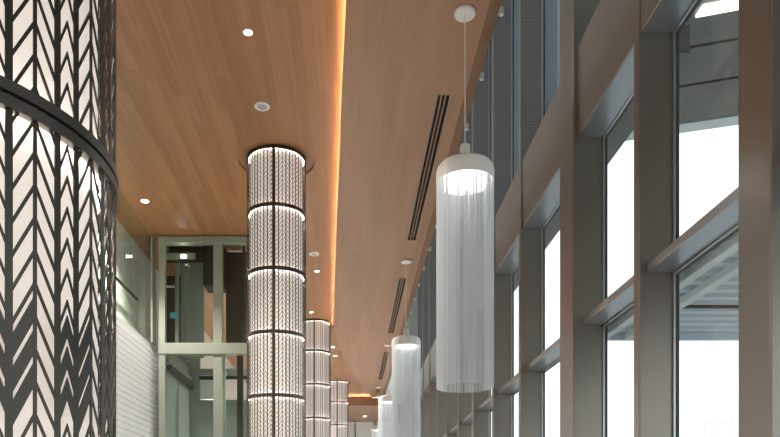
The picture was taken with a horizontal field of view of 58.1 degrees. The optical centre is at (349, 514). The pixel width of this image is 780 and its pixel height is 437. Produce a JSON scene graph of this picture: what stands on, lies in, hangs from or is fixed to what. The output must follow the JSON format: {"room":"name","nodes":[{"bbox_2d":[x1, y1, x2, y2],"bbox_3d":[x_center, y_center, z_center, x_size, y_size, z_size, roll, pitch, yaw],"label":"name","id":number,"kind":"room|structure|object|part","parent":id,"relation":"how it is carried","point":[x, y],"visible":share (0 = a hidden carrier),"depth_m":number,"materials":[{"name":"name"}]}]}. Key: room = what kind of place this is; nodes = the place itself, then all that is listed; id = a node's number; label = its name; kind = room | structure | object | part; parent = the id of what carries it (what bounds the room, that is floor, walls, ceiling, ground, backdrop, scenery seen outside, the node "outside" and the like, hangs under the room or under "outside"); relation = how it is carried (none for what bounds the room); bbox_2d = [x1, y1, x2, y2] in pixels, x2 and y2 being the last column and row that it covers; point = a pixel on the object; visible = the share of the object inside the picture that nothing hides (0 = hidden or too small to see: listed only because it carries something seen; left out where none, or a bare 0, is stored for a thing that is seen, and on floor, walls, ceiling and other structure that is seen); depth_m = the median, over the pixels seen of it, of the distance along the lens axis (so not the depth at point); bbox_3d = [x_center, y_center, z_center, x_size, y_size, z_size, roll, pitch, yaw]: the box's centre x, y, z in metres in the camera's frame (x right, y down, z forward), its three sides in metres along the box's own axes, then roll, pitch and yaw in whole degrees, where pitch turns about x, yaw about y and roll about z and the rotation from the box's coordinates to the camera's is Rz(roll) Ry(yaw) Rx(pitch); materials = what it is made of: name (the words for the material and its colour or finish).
{"room":"building lobby","nodes":[
{"label":"building lobby","id":0,"kind":"room"},
{"bbox_2d":[98,218,249,436],"bbox_3d":[-4.000,-1.805,13.500,0.600,6.810,45.000,0,0,0],"label":"wall","id":1,"kind":"structure","parent":0,"point":[137,363],"depth_m":12.73,"materials":[{"name":"white paint"}]},
{"bbox_2d":[105,265,138,300],"bbox_3d":[-3.950,-3.592,4.000,0.050,0.865,18.000,0,0,0],"label":"handrail","id":2,"kind":"object","parent":1,"relation":"on","point":[117,278],"visible":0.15,"depth_m":12.30,"materials":[{"name":"metal"}]},
{"bbox_2d":[151,236,155,344],"bbox_3d":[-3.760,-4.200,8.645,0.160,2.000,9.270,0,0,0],"label":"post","id":3,"kind":"object","parent":1,"relation":"on","point":[153,241],"visible":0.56,"depth_m":13.11,"materials":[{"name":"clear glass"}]},
{"bbox_2d":[98,0,371,397],"bbox_3d":[-2.875,-5.225,11.700,9.250,0.030,41.400,0,0,0],"label":"ceiling","id":4,"kind":"structure","parent":0,"point":[189,80],"depth_m":9.06,"materials":[{"name":"brown wood"}]},
{"bbox_2d":[140,199,149,202],"bbox_3d":[-3.400,-5.205,11.610,0.150,0.008,0.150,0,0,0],"label":"recessed light","id":5,"kind":"object","parent":4,"relation":"in","point":[141,200],"visible":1,"depth_m":11.62,"materials":[{"name":"white paint"}]},
{"bbox_2d":[243,28,252,35],"bbox_3d":[-1.100,-5.205,7.550,0.112,0.008,0.112,0,0,0],"label":"recessed light","id":6,"kind":"object","parent":4,"relation":"in","point":[248,32],"visible":1,"depth_m":7.55,"materials":[{"name":"white paint"}]},
{"bbox_2d":[254,102,269,110],"bbox_3d":[-1.120,-5.202,8.920,0.200,0.013,0.200,0,0,0],"label":"ceiling speaker","id":7,"kind":"object","parent":4,"relation":"attached to","point":[260,106],"visible":1,"depth_m":8.91,"materials":[{"name":"white paint"}]},
{"bbox_2d":[257,104,266,109],"bbox_3d":[-1.120,-5.202,8.920,0.128,0.010,0.128,0,0,0],"label":"grille","id":8,"kind":"object","parent":7,"relation":"attached to","point":[259,106],"depth_m":8.92,"materials":[{"name":"silver metal"}]},
{"bbox_2d":[309,252,318,255],"bbox_3d":[-0.720,-5.202,13.970,0.200,0.013,0.200,0,0,0],"label":"ceiling speaker","id":9,"kind":"object","parent":4,"relation":"attached to","point":[311,253],"visible":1,"depth_m":13.96,"materials":[{"name":"white paint"}]},
{"bbox_2d":[347,398,387,421],"bbox_3d":[-2.200,-4.950,33.300,9.600,0.340,5.400,0,0,0],"label":"ceiling","id":10,"kind":"structure","parent":0,"point":[358,408],"depth_m":32.02,"materials":[{"name":"brown wood"}]},
{"bbox_2d":[347,375,391,436],"bbox_3d":[-2.050,-4.700,36.100,10.900,12.600,0.200,0,0,0],"label":"wall","id":11,"kind":"structure","parent":0,"point":[363,429],"depth_m":36.00,"materials":[{"name":"beige paint"}]},
{"bbox_2d":[514,25,689,290],"bbox_3d":[3.265,-4.760,21.500,0.270,0.280,29.000,0,0,0],"label":"overhang","id":12,"kind":"object","parent":11,"relation":"attached to","point":[623,129],"visible":0.14,"depth_m":8.48,"materials":[{"name":"grey metal"}]},
{"bbox_2d":[333,0,489,397],"bbox_3d":[0.648,-5.280,12.200,2.185,0.300,42.400,0,0,0],"label":"ceiling","id":13,"kind":"structure","parent":0,"point":[399,55],"depth_m":9.69,"materials":[{"name":"brown wood"}]},
{"bbox_2d":[371,387,380,436],"bbox_3d":[1.140,-3.211,28.100,0.587,3.835,0.587,0,0,0],"label":"pendant","id":14,"kind":"object","parent":13,"relation":"hanging from","point":[374,427],"visible":0.54,"depth_m":27.93,"materials":[{"name":"white paint"}]},
{"bbox_3d":[1.140,-3.497,28.100,0.587,0.217,0.587,0,0,0],"label":"lamp shade","id":15,"kind":"part","parent":14,"relation":"part of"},
{"bbox_2d":[378,352,388,379],"bbox_3d":[1.147,-5.155,24.250,0.161,0.057,4.516,0,0,0],"label":"ceiling vent","id":16,"kind":"object","parent":13,"relation":"in","point":[385,355],"visible":1,"depth_m":24.17,"materials":[{"name":"black metal"}]},
{"bbox_2d":[378,344,391,436],"bbox_3d":[1.144,-3.211,21.100,0.587,3.835,0.587,0,0,0],"label":"pendant","id":17,"kind":"object","parent":13,"relation":"hanging from","point":[383,400],"visible":0.77,"depth_m":20.87,"materials":[{"name":"white paint"}]},
{"bbox_3d":[1.144,-3.497,21.100,0.587,0.217,0.587,0,0,0],"label":"lamp shade","id":18,"kind":"part","parent":17,"relation":"part of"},
{"bbox_2d":[388,278,406,332],"bbox_3d":[1.147,-5.155,17.440,0.161,0.057,4.596,0,0,0],"label":"ceiling vent","id":19,"kind":"object","parent":13,"relation":"in","point":[401,284],"visible":0.92,"depth_m":17.15,"materials":[{"name":"black metal"}]},
{"bbox_2d":[392,259,420,436],"bbox_3d":[1.133,-3.211,14.140,0.587,3.835,0.587,0,0,0],"label":"pendant","id":20,"kind":"object","parent":13,"relation":"hanging from","point":[404,346],"visible":1,"depth_m":13.92,"materials":[{"name":"white paint"}]},
{"bbox_3d":[1.133,-3.497,14.140,0.587,0.217,0.587,0,0,0],"label":"lamp shade","id":21,"kind":"part","parent":20,"relation":"part of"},
{"bbox_2d":[407,95,449,239],"bbox_3d":[1.147,-5.155,10.805,0.161,0.057,4.526,0,0,0],"label":"ceiling vent","id":22,"kind":"object","parent":13,"relation":"in","point":[442,101],"visible":0.94,"depth_m":10.17,"materials":[{"name":"black metal"}]},
{"bbox_2d":[383,0,501,394],"bbox_3d":[1.456,-5.273,12.200,0.112,0.314,42.400,0,0,0],"label":"trim","id":23,"kind":"structure","parent":13,"relation":"attached to","point":[494,6],"depth_m":8.83,"materials":[{"name":"brown wood"}]},
{"bbox_2d":[479,72,483,80],"bbox_3d":[1.546,-5.200,8.270,0.069,0.120,0.048,0,0,0],"label":"spotlight","id":24,"kind":"object","parent":23,"relation":"attached to","point":[481,78],"visible":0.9,"depth_m":8.25,"materials":[{"name":"white paint"}]},
{"bbox_2d":[498,6,503,16],"bbox_3d":[1.546,-5.200,7.200,0.069,0.120,0.048,0,0,0],"label":"spotlight","id":25,"kind":"object","parent":23,"relation":"attached to","point":[501,10],"visible":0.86,"depth_m":7.18,"materials":[{"name":"white paint"}]},
{"bbox_2d":[436,5,493,392],"bbox_3d":[1.174,-3.211,7.145,0.587,3.835,0.587,0,0,0],"label":"pendant","id":26,"kind":"object","parent":13,"relation":"hanging from","point":[466,174],"visible":1,"depth_m":6.95,"materials":[{"name":"white paint"}]},
{"bbox_3d":[1.174,-3.497,7.145,0.587,0.217,0.587,0,0,0],"label":"lamp shade","id":27,"kind":"part","parent":26,"relation":"part of","materials":[{"name":"white metal"}]},
{"bbox_3d":[1.174,-4.430,7.145,0.011,1.342,0.011,0,0,22],"label":"cord","id":28,"kind":"part","parent":26,"relation":"part of","materials":[{"name":"white paint"}]},
{"bbox_3d":[-2.050,1.700,13.500,10.900,0.200,45.000,0,0,0],"label":"floor","id":29,"kind":"structure","parent":0,"visible":0},
{"bbox_2d":[0,0,118,436],"bbox_3d":[-0.993,-1.850,1.600,0.910,6.900,0.910,0,0,0],"label":"column","id":30,"kind":"structure","parent":29,"relation":"on","point":[54,158],"depth_m":1.44,"materials":[{"name":"white"}]},
{"bbox_3d":[-0.993,-1.250,1.600,0.870,0.900,0.870,0,0,0],"label":"screen panel","id":31,"kind":"part","parent":30,"relation":"part of","materials":[{"name":"brown metal"}]},
{"bbox_2d":[158,236,249,436],"bbox_3d":[-2.858,-1.795,14.250,2.248,6.790,2.440,0,0,0],"label":"shaft","id":32,"kind":"object","parent":29,"relation":"on","point":[201,262],"visible":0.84,"depth_m":13.79,"materials":[{"name":"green metal"}]},
{"bbox_3d":[-3.510,-1.745,13.110,0.121,6.690,0.120,0,0,0],"label":"post","id":33,"kind":"part","parent":32,"relation":"part of","materials":[{"name":"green metal"}]},
{"bbox_3d":[-3.505,-0.676,13.700,0.075,4.352,0.900,0,0,0],"label":"panel","id":34,"kind":"part","parent":32,"relation":"part of","materials":[{"name":"glass"}]},
{"bbox_3d":[-3.582,-4.430,15.170,0.801,1.501,0.040,0,0,0],"label":"panel","id":35,"kind":"part","parent":32,"relation":"part of","materials":[{"name":"glass"}]},
{"bbox_3d":[-3.354,-4.216,13.580,0.068,1.928,0.060,0,0,0],"label":"guide rail","id":36,"kind":"part","parent":32,"relation":"part of","materials":[{"name":"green metal"}]},
{"bbox_3d":[-3.438,-2.927,14.175,0.052,0.075,1.950,0,0,0],"label":"head rail","id":37,"kind":"part","parent":32,"relation":"part of","materials":[{"name":"grey metal"}]},
{"bbox_3d":[-3.419,-2.778,14.175,0.090,0.112,1.950,0,0,0],"label":"head rail","id":38,"kind":"part","parent":32,"relation":"part of","materials":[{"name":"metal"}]},
{"bbox_3d":[-3.505,-0.676,14.670,0.075,4.352,0.960,0,0,0],"label":"panel","id":39,"kind":"part","parent":32,"relation":"part of","materials":[{"name":"green glass"}]},
{"bbox_3d":[-3.192,-5.030,13.525,0.714,0.301,0.050,0,0,0],"label":"header panel","id":40,"kind":"part","parent":32,"relation":"part of","materials":[{"name":"metal"}]},
{"bbox_3d":[-2.470,-1.745,13.130,0.168,6.690,0.120,0,0,0],"label":"post","id":41,"kind":"part","parent":32,"relation":"part of","materials":[{"name":"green metal"}]},
{"bbox_3d":[-2.616,-2.097,14.300,0.142,2.361,0.100,0,0,0],"label":"door post","id":42,"kind":"part","parent":32,"relation":"part of","materials":[{"name":"grey metal"}]},
{"bbox_3d":[-2.208,-4.266,13.820,0.473,1.829,0.040,0,0,0],"label":"panel","id":43,"kind":"part","parent":32,"relation":"part of","materials":[{"name":"glass"}]},
{"bbox_3d":[-2.037,-4.204,13.480,0.038,1.952,0.060,0,0,0],"label":"guide rail","id":44,"kind":"part","parent":32,"relation":"part of","materials":[{"name":"black metal"}]},
{"bbox_2d":[246,144,305,436],"bbox_3d":[-1.085,-1.850,10.330,0.910,6.900,0.910,0,0,0],"label":"column","id":45,"kind":"structure","parent":29,"relation":"on","point":[276,276],"depth_m":9.98,"materials":[{"name":"white"}]},
{"bbox_3d":[-1.085,-1.250,10.330,0.870,0.900,0.870,0,0,0],"label":"screen panel","id":46,"kind":"part","parent":45,"relation":"part of","materials":[{"name":"white metal"}]},
{"bbox_3d":[-1.085,-2.150,10.330,0.870,0.900,0.870,0,0,0],"label":"screen panel","id":47,"kind":"part","parent":45,"relation":"part of","materials":[{"name":"white metal"}]},
{"bbox_3d":[-1.085,-3.050,10.330,0.870,0.900,0.870,0,0,0],"label":"screen panel","id":48,"kind":"part","parent":45,"relation":"part of","materials":[{"name":"brown metal"}]},
{"bbox_3d":[-1.085,-3.950,10.330,0.870,0.900,0.870,0,0,0],"label":"screen panel","id":49,"kind":"part","parent":45,"relation":"part of","materials":[{"name":"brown metal"}]},
{"bbox_3d":[-1.085,-4.850,10.330,0.870,0.900,0.870,0,0,0],"label":"screen panel","id":50,"kind":"part","parent":45,"relation":"part of","materials":[{"name":"brown metal"}]},
{"bbox_2d":[304,318,330,436],"bbox_3d":[-0.960,-1.850,19.100,0.910,6.900,0.910,0,0,0],"label":"column","id":51,"kind":"structure","parent":29,"relation":"on","point":[318,350],"depth_m":18.73,"materials":[{"name":"white metal"}]},
{"bbox_3d":[-0.960,-2.150,19.100,0.870,0.900,0.870,0,0,0],"label":"screen panel","id":52,"kind":"part","parent":51,"relation":"part of","materials":[{"name":"brown metal"}]},
{"bbox_3d":[-0.960,-3.050,19.100,0.870,0.900,0.870,0,0,0],"label":"screen panel","id":53,"kind":"part","parent":51,"relation":"part of","materials":[{"name":"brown metal"}]},
{"bbox_3d":[-0.960,-3.950,19.100,0.870,0.900,0.870,0,0,0],"label":"screen panel","id":54,"kind":"part","parent":51,"relation":"part of","materials":[{"name":"brown metal"}]},
{"bbox_3d":[-0.960,-4.850,19.100,0.870,0.900,0.870,0,0,0],"label":"screen panel","id":55,"kind":"part","parent":51,"relation":"part of","materials":[{"name":"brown metal"}]},
{"bbox_2d":[329,380,348,436],"bbox_3d":[-0.500,-1.850,27.550,0.910,6.900,0.910,0,0,0],"label":"column","id":56,"kind":"structure","parent":29,"relation":"on","point":[339,390],"depth_m":27.17,"materials":[{"name":"white metal"}]},
{"bbox_3d":[-0.500,-3.050,27.550,0.870,0.900,0.870,0,0,0],"label":"screen panel","id":57,"kind":"part","parent":56,"relation":"part of","materials":[{"name":"brown metal"}]},
{"bbox_3d":[-0.500,-3.950,27.550,0.870,0.900,0.870,0,0,0],"label":"screen panel","id":58,"kind":"part","parent":56,"relation":"part of","materials":[{"name":"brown metal"}]},
{"bbox_3d":[-0.500,-4.850,27.550,0.870,0.900,0.870,0,0,0],"label":"screen panel","id":59,"kind":"part","parent":56,"relation":"part of","materials":[{"name":"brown metal"}]},
{"bbox_2d":[408,307,411,334],"bbox_3d":[2.825,-4.675,31.715,0.359,12.550,0.150,0,0,0],"label":"mullion fin","id":60,"kind":"object","parent":29,"relation":"on","point":[410,315],"visible":0.02,"depth_m":31.64,"materials":[{"name":"grey metal"}]},
{"bbox_2d":[412,290,416,436],"bbox_3d":[2.825,-4.675,29.635,0.359,12.550,0.150,0,0,0],"label":"mullion fin","id":61,"kind":"object","parent":29,"relation":"on","point":[414,305],"visible":0.18,"depth_m":29.56,"materials":[{"name":"grey metal"}]},
{"bbox_2d":[417,273,422,436],"bbox_3d":[2.825,-4.675,27.555,0.359,12.550,0.150,0,0,0],"label":"mullion fin","id":62,"kind":"object","parent":29,"relation":"on","point":[419,289],"visible":0.24,"depth_m":27.48,"materials":[{"name":"grey metal"}]},
{"bbox_2d":[422,251,428,436],"bbox_3d":[2.825,-4.675,25.475,0.359,12.550,0.150,0,0,0],"label":"mullion fin","id":63,"kind":"object","parent":29,"relation":"on","point":[425,273],"visible":0.39,"depth_m":25.40,"materials":[{"name":"grey metal"}]},
{"bbox_2d":[429,228,436,436],"bbox_3d":[2.825,-4.675,23.395,0.359,12.550,0.150,0,0,0],"label":"mullion fin","id":64,"kind":"object","parent":29,"relation":"on","point":[432,254],"visible":0.38,"depth_m":23.32,"materials":[{"name":"grey metal"}]},
{"bbox_2d":[437,194,445,436],"bbox_3d":[2.825,-4.675,21.315,0.359,12.550,0.150,0,0,0],"label":"mullion fin","id":65,"kind":"object","parent":29,"relation":"on","point":[441,395],"visible":0.02,"depth_m":21.24,"materials":[{"name":"grey metal"}]},
{"bbox_2d":[446,153,457,436],"bbox_3d":[2.825,-4.675,19.235,0.359,12.550,0.150,0,0,0],"label":"mullion fin","id":66,"kind":"object","parent":29,"relation":"on","point":[451,398],"visible":0.02,"depth_m":19.16,"materials":[{"name":"grey metal"}]},
{"bbox_2d":[457,104,471,436],"bbox_3d":[2.825,-4.675,17.155,0.359,12.550,0.150,0,0,0],"label":"mullion fin","id":67,"kind":"object","parent":29,"relation":"on","point":[464,399],"visible":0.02,"depth_m":17.08,"materials":[{"name":"grey metal"}]},
{"bbox_2d":[472,50,487,436],"bbox_3d":[2.825,-4.675,15.075,0.359,12.550,0.150,0,0,0],"label":"mullion fin","id":68,"kind":"object","parent":29,"relation":"on","point":[480,99],"visible":0.29,"depth_m":15.00,"materials":[{"name":"grey metal"}]},
{"bbox_2d":[488,40,491,436],"bbox_3d":[2.990,-4.675,14.030,0.048,12.550,1.940,0,0,0],"label":"window","id":69,"kind":"structure","parent":29,"relation":"on","point":[489,46],"depth_m":14.97,"materials":[{"name":"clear glass"}]},
{"bbox_2d":[477,243,482,307],"bbox_3d":[2.838,-4.968,14.030,0.332,1.064,1.940,0,0,0],"label":"beam","id":70,"kind":"structure","parent":69,"relation":"attached to","point":[482,243],"depth_m":14.33,"materials":[{"name":"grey metal"}]},
{"bbox_2d":[478,395,491,410],"bbox_3d":[2.877,-2.272,14.030,0.285,0.085,1.940,0,0,0],"label":"transom","id":71,"kind":"object","parent":69,"relation":"attached to","point":[486,405],"visible":0.41,"depth_m":14.38,"materials":[{"name":"metal"}]},
{"bbox_2d":[491,36,491,160],"bbox_3d":[3.120,-8.193,14.030,0.209,5.425,1.940,0,0,0],"label":"louvres","id":72,"kind":"object","parent":69,"relation":"attached to","point":[491,36],"visible":0.02,"depth_m":14.96,"materials":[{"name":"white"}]},
{"bbox_2d":[492,0,510,436],"bbox_3d":[2.825,-4.675,12.980,0.359,12.550,0.160,0,0,0],"label":"mullion fin","id":73,"kind":"object","parent":29,"relation":"on","point":[501,35],"visible":0.62,"depth_m":12.90,"materials":[{"name":"grey metal"}]},
{"bbox_2d":[511,0,518,436],"bbox_3d":[2.990,-4.675,11.945,0.048,12.550,1.910,0,0,0],"label":"window","id":74,"kind":"structure","parent":29,"relation":"on","point":[512,1],"depth_m":12.87,"materials":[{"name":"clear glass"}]},
{"bbox_2d":[495,169,518,273],"bbox_3d":[2.838,-4.968,11.945,0.332,1.064,1.910,0,0,0],"label":"beam","id":75,"kind":"structure","parent":74,"relation":"attached to","point":[507,216],"depth_m":11.95,"materials":[{"name":"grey metal"}]},
{"bbox_3d":[2.844,-4.441,11.945,0.308,0.010,1.902,0,0,0],"label":"soffit panel","id":76,"kind":"part","parent":75,"relation":"part of","materials":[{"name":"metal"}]},
{"bbox_2d":[498,373,518,393],"bbox_3d":[2.877,-2.272,11.945,0.285,0.085,1.910,0,0,0],"label":"transom","id":77,"kind":"object","parent":74,"relation":"attached to","point":[512,385],"visible":0.4,"depth_m":12.24,"materials":[{"name":"metal"}]},
{"bbox_2d":[514,0,518,176],"bbox_3d":[3.120,-8.193,11.945,0.209,5.425,1.910,0,0,0],"label":"louvres","id":78,"kind":"object","parent":74,"relation":"attached to","point":[516,166],"visible":0.02,"depth_m":12.86,"materials":[{"name":"white metal"}]},
{"bbox_2d":[518,0,540,436],"bbox_3d":[2.825,-4.675,10.920,0.359,12.550,0.140,0,0,0],"label":"mullion fin","id":79,"kind":"object","parent":29,"relation":"on","point":[529,11],"visible":0.72,"depth_m":10.85,"materials":[{"name":"grey metal"}]},
{"bbox_2d":[541,0,559,436],"bbox_3d":[2.990,-4.675,9.797,0.048,12.550,2.105,0,0,0],"label":"window","id":80,"kind":"structure","parent":29,"relation":"on","point":[556,209],"depth_m":10.81,"materials":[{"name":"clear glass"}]},
{"bbox_2d":[523,84,559,228],"bbox_3d":[2.838,-4.968,9.797,0.332,1.064,2.105,0,0,0],"label":"beam","id":81,"kind":"structure","parent":80,"relation":"attached to","point":[541,161],"depth_m":9.82,"materials":[{"name":"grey metal"}]},
{"bbox_3d":[2.844,-4.441,9.797,0.308,0.010,2.097,0,0,0],"label":"soffit panel","id":82,"kind":"part","parent":81,"relation":"part of","materials":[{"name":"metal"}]},
{"bbox_2d":[527,338,559,370],"bbox_3d":[2.877,-2.272,9.797,0.285,0.085,2.105,0,0,0],"label":"transom","id":83,"kind":"object","parent":80,"relation":"attached to","point":[551,354],"visible":0.41,"depth_m":10.04,"materials":[{"name":"metal"}]},
{"bbox_2d":[545,0,559,112],"bbox_3d":[3.120,-8.193,9.797,0.209,5.425,2.105,0,0,0],"label":"louvres","id":84,"kind":"object","parent":80,"relation":"attached to","point":[552,7],"visible":0.27,"depth_m":10.81,"materials":[{"name":"white metal"}]},
{"bbox_2d":[560,0,602,436],"bbox_3d":[2.812,-4.675,8.485,0.384,12.550,0.520,0,0,0],"label":"mullion fin","id":85,"kind":"object","parent":29,"relation":"on","point":[581,158],"visible":0.69,"depth_m":8.22,"materials":[{"name":"grey metal"}]},
{"bbox_2d":[602,91,633,436],"bbox_3d":[2.990,-4.675,7.397,0.048,12.550,1.655,0,0,0],"label":"window","id":86,"kind":"structure","parent":29,"relation":"on","point":[631,98],"depth_m":8.19,"materials":[{"name":"grey metal"}]},
{"bbox_2d":[578,0,633,136],"bbox_3d":[2.838,-4.968,7.397,0.332,1.064,1.655,0,0,0],"label":"beam","id":87,"kind":"structure","parent":86,"relation":"attached to","point":[606,47],"depth_m":7.47,"materials":[{"name":"brown metal"}]},
{"bbox_3d":[2.844,-4.441,7.397,0.308,0.010,1.647,0,0,0],"label":"soffit panel","id":88,"kind":"part","parent":87,"relation":"part of","materials":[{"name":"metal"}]},
{"bbox_2d":[583,275,633,324],"bbox_3d":[2.877,-2.272,7.397,0.285,0.085,1.655,0,0,0],"label":"transom","id":89,"kind":"object","parent":86,"relation":"attached to","point":[620,299],"visible":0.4,"depth_m":7.49,"materials":[{"name":"metal"}]},
{"bbox_2d":[634,0,672,436],"bbox_3d":[2.832,-4.675,6.505,0.344,12.550,0.130,0,0,0],"label":"mullion fin","id":90,"kind":"object","parent":29,"relation":"on","point":[653,52],"visible":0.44,"depth_m":6.44,"materials":[{"name":"grey metal"}]},
{"bbox_2d":[672,0,737,436],"bbox_3d":[2.990,-4.675,5.585,0.048,12.550,1.710,0,0,0],"label":"window","id":91,"kind":"structure","parent":29,"relation":"on","point":[694,5],"depth_m":6.41,"materials":[{"name":"grey metal"}]},
{"bbox_2d":[641,0,693,32],"bbox_3d":[2.838,-4.968,5.585,0.332,1.064,1.710,0,0,0],"label":"beam","id":92,"kind":"structure","parent":91,"relation":"attached to","point":[657,16],"depth_m":6.25,"materials":[{"name":"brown metal"}]},
{"bbox_2d":[648,187,737,271],"bbox_3d":[2.877,-2.272,5.585,0.285,0.085,1.710,0,0,0],"label":"transom","id":93,"kind":"object","parent":91,"relation":"attached to","point":[723,217],"visible":0.57,"depth_m":5.64,"materials":[{"name":"metal"}]},
{"bbox_2d":[738,0,779,436],"bbox_3d":[2.812,-4.675,4.545,0.384,12.550,0.370,0,0,0],"label":"mullion fin","id":94,"kind":"object","parent":29,"relation":"on","point":[758,20],"visible":1,"depth_m":4.50,"materials":[{"name":"grey metal"}]},
{"bbox_3d":[2.990,-4.675,22.355,0.048,12.550,1.930,0,0,0],"label":"window","id":95,"kind":"structure","parent":29,"relation":"on","visible":0},
{"bbox_2d":[430,339,435,381],"bbox_3d":[2.838,-4.968,22.355,0.332,1.064,1.930,0,0,0],"label":"beam","id":96,"kind":"structure","parent":95,"relation":"attached to","point":[433,348],"depth_m":22.67,"materials":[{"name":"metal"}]},
{"bbox_3d":[2.990,-4.675,24.435,0.048,12.550,1.930,0,0,0],"label":"window","id":97,"kind":"structure","parent":29,"relation":"on","visible":0},
{"bbox_2d":[424,354,428,392],"bbox_3d":[2.838,-4.968,24.435,0.332,1.064,1.930,0,0,0],"label":"beam","id":98,"kind":"structure","parent":97,"relation":"attached to","point":[426,363],"depth_m":24.45,"materials":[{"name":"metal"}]},
{"bbox_3d":[2.990,-4.675,26.515,0.048,12.550,1.930,0,0,0],"label":"window","id":99,"kind":"structure","parent":29,"relation":"on","visible":0},
{"bbox_2d":[421,368,421,401],"bbox_3d":[2.838,-4.968,26.515,0.332,1.064,1.930,0,0,0],"label":"beam","id":100,"kind":"structure","parent":99,"relation":"attached to","point":[421,368],"depth_m":26.16,"materials":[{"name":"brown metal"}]},
{"bbox_3d":[2.990,-4.675,28.595,0.048,12.550,1.930,0,0,0],"label":"window","id":101,"kind":"structure","parent":29,"relation":"on","visible":0},
{"bbox_2d":[415,380,415,409],"bbox_3d":[2.838,-4.968,28.595,0.332,1.064,1.930,0,0,0],"label":"beam","id":102,"kind":"structure","parent":101,"relation":"attached to","point":[415,380],"depth_m":28.55,"materials":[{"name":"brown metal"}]},
{"bbox_3d":[2.990,-4.675,16.115,0.048,12.550,1.930,0,0,0],"label":"window","id":103,"kind":"structure","parent":29,"relation":"on","visible":0},
{"bbox_2d":[463,282,463,332],"bbox_3d":[2.838,-4.968,16.115,0.332,1.064,1.930,0,0,0],"label":"beam","id":104,"kind":"structure","parent":103,"relation":"attached to","point":[463,282],"depth_m":16.48,"materials":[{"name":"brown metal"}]},
{"bbox_2d":[462,412,471,423],"bbox_3d":[2.877,-2.272,16.115,0.285,0.085,1.930,0,0,0],"label":"transom","id":105,"kind":"object","parent":103,"relation":"attached to","point":[467,420],"visible":0.34,"depth_m":16.57,"materials":[{"name":"metal"}]},
{"bbox_3d":[2.990,-4.675,18.195,0.048,12.550,1.930,0,0,0],"label":"window","id":106,"kind":"structure","parent":29,"relation":"on","visible":0},
{"bbox_2d":[450,424,457,433],"bbox_3d":[2.877,-2.272,18.195,0.285,0.085,1.930,0,0,0],"label":"transom","id":107,"kind":"object","parent":106,"relation":"attached to","point":[454,430],"visible":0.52,"depth_m":18.68,"materials":[{"name":"metal"}]},
{"bbox_3d":[2.990,-4.675,20.275,0.048,12.550,1.930,0,0,0],"label":"window","id":108,"kind":"structure","parent":29,"relation":"on","visible":0},
{"bbox_2d":[445,319,445,368],"bbox_3d":[2.838,-4.968,20.275,0.332,1.064,1.930,0,0,0],"label":"beam","id":109,"kind":"structure","parent":108,"relation":"attached to","point":[445,319],"depth_m":19.59,"materials":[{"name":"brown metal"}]},
{"label":"outside","id":110,"kind":"structure","parent":0,"visible":0},
{"bbox_3d":[31.725,1.950,30.000,56.550,0.300,120.000,0,0,0],"label":"ground","id":111,"kind":"structure","parent":110,"visible":0},
{"bbox_2d":[704,420,717,436],"bbox_3d":[13.409,-0.868,26.000,0.486,5.337,0.040,0,0,0],"label":"frame","id":112,"kind":"object","parent":111,"relation":"on","point":[714,420],"visible":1,"depth_m":25.98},
{"bbox_2d":[719,420,732,436],"bbox_3d":[13.966,-0.868,26.000,0.486,5.337,0.040,0,0,0],"label":"frame","id":113,"kind":"object","parent":111,"relation":"on","point":[729,420],"visible":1,"depth_m":25.98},
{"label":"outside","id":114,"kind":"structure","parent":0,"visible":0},
{"bbox_2d":[608,232,737,340],"bbox_3d":[6.620,-2.315,5.960,7.000,0.210,5.920,0,0,0],"label":"entrance canopy","id":115,"kind":"object","parent":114,"point":[708,289],"visible":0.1,"depth_m":7.57,"materials":[{"name":"metal"}]},
{"bbox_3d":[6.620,-2.320,8.890,7.000,0.200,0.060,0,0,0],"label":"edge trim","id":116,"kind":"part","parent":115,"relation":"part of","materials":[{"name":"grey metal"}]},
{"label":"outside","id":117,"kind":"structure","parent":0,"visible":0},
{"bbox_2d":[626,0,737,140],"bbox_3d":[8.150,-6.235,-5.855,9.700,0.530,34.910,0,0,0],"label":"roof canopy","id":118,"kind":"object","parent":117,"point":[708,76],"visible":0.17,"depth_m":9.45,"materials":[{"name":"metal"}]},
{"bbox_3d":[8.150,-6.030,9.975,10.208,0.060,0.268,0,0,17],"label":"soffit panel","id":119,"kind":"part","parent":118,"relation":"part of","materials":[{"name":"grey metal"}]},
{"bbox_3d":[8.150,-6.030,8.295,10.368,0.060,0.805,0,0,17],"label":"soffit panel","id":120,"kind":"part","parent":118,"relation":"part of","materials":[{"name":"grey metal"}]},
{"bbox_3d":[8.150,-6.030,9.275,10.415,0.060,0.958,0,0,17],"label":"soffit panel","id":121,"kind":"part","parent":118,"relation":"part of","materials":[{"name":"grey metal"}]},
{"bbox_3d":[8.150,-6.030,7.345,10.397,0.060,0.900,0,0,17],"label":"soffit panel","id":122,"kind":"part","parent":118,"relation":"part of","materials":[{"name":"grey metal"}]}
]}

